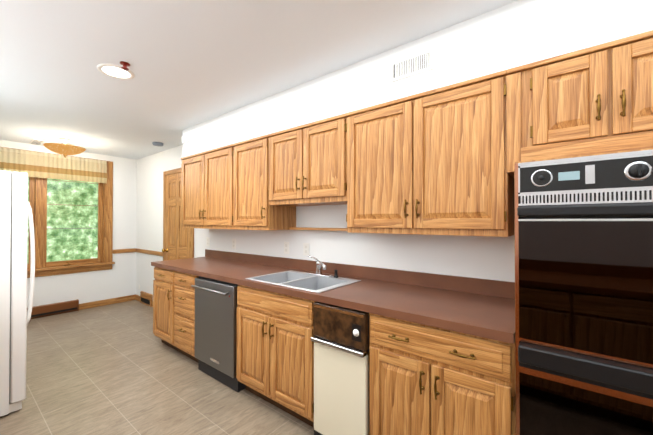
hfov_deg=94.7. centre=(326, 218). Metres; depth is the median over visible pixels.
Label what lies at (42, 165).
valance curtain
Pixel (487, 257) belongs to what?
wall
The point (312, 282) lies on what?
sink
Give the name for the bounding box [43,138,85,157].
ceiling light fixture
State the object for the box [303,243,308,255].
electrical outlet plate
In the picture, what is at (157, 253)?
trim
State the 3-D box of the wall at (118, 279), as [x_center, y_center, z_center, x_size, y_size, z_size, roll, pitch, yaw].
[-4.196,0.176,4.257,0.160,2.440,2.640,0,-1,38]
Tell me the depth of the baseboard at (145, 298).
4.89 m
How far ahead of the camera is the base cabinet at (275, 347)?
2.07 m
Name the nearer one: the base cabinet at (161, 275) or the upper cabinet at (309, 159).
the upper cabinet at (309, 159)
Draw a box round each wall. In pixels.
[0,140,136,307]
[136,145,514,295]
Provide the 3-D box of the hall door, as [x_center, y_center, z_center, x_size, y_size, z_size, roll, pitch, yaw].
[-2.142,0.339,4.258,0.890,2.115,0.085,0,-1,38]
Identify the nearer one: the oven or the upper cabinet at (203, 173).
the oven
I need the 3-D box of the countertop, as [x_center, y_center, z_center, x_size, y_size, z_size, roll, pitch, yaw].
[-0.392,0.462,2.509,3.412,0.330,0.654,0,-1,38]
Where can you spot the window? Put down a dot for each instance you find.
(38, 196)
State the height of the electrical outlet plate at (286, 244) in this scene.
0.115 m
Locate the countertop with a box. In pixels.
[151,249,514,343]
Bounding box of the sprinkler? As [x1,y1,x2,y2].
[120,61,129,70]
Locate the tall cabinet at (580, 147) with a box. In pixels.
[506,30,652,434]
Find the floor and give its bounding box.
[0,300,313,434]
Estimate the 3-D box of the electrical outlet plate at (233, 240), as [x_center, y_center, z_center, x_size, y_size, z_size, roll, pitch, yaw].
[-1.066,0.287,3.457,0.072,0.115,0.008,0,-1,38]
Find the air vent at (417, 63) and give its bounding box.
[391,48,433,81]
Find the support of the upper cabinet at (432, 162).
attached to the wall at (487, 257)
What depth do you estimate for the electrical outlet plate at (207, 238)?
3.79 m
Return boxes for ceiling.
[0,0,516,159]
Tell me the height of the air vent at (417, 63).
0.120 m
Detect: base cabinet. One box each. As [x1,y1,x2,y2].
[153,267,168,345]
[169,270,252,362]
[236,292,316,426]
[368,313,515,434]
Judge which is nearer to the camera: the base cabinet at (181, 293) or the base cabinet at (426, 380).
the base cabinet at (426, 380)
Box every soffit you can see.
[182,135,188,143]
[183,0,652,156]
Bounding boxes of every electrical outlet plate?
[206,237,209,245]
[232,239,235,248]
[284,242,288,253]
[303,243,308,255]
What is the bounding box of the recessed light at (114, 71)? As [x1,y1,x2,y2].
[97,64,134,78]
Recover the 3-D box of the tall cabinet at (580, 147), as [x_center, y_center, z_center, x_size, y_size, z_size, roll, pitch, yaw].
[1.173,0.316,1.240,0.736,2.106,0.706,0,-1,38]
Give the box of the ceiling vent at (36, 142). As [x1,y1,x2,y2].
[29,139,44,144]
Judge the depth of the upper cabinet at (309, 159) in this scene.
2.29 m
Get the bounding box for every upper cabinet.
[181,146,224,228]
[225,133,304,229]
[273,114,344,205]
[333,70,514,236]
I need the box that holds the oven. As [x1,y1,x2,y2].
[515,150,652,434]
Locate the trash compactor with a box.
[311,302,369,434]
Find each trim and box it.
[113,248,134,253]
[135,248,162,255]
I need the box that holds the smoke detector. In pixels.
[152,142,163,145]
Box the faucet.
[306,255,337,277]
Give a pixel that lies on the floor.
(121, 368)
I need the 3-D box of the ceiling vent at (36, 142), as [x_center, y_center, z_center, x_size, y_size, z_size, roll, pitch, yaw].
[-3.937,-1.040,4.088,0.370,0.009,0.120,0,-1,38]
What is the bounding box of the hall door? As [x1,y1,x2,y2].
[162,168,193,260]
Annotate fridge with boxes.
[0,170,34,417]
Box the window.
[4,147,114,277]
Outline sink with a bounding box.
[246,270,360,292]
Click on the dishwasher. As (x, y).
(216, 305)
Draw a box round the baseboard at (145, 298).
[79,291,152,309]
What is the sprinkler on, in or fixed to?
attached to the ceiling
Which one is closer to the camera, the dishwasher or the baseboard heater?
the dishwasher
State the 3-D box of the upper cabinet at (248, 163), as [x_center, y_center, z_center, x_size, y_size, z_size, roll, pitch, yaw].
[-0.596,-0.310,2.872,0.649,0.824,0.349,0,-1,38]
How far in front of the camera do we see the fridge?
2.12 m
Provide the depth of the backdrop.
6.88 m
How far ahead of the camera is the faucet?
2.43 m
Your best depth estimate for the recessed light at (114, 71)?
2.16 m
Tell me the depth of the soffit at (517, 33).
1.66 m
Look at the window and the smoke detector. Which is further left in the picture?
the window
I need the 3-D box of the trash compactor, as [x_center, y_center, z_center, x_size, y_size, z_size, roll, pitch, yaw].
[0.247,0.943,1.969,0.374,0.866,0.645,0,-1,38]
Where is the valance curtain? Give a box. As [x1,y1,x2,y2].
[0,147,106,182]
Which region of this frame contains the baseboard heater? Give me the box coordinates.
[27,299,78,318]
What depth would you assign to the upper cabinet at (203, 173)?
3.22 m
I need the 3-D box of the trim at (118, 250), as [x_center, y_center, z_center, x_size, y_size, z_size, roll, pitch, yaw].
[-3.422,0.544,5.079,0.028,0.064,0.326,0,-1,38]
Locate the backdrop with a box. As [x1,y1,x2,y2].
[27,177,97,262]
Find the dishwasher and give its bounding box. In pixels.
[191,276,244,391]
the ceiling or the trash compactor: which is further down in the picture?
the trash compactor

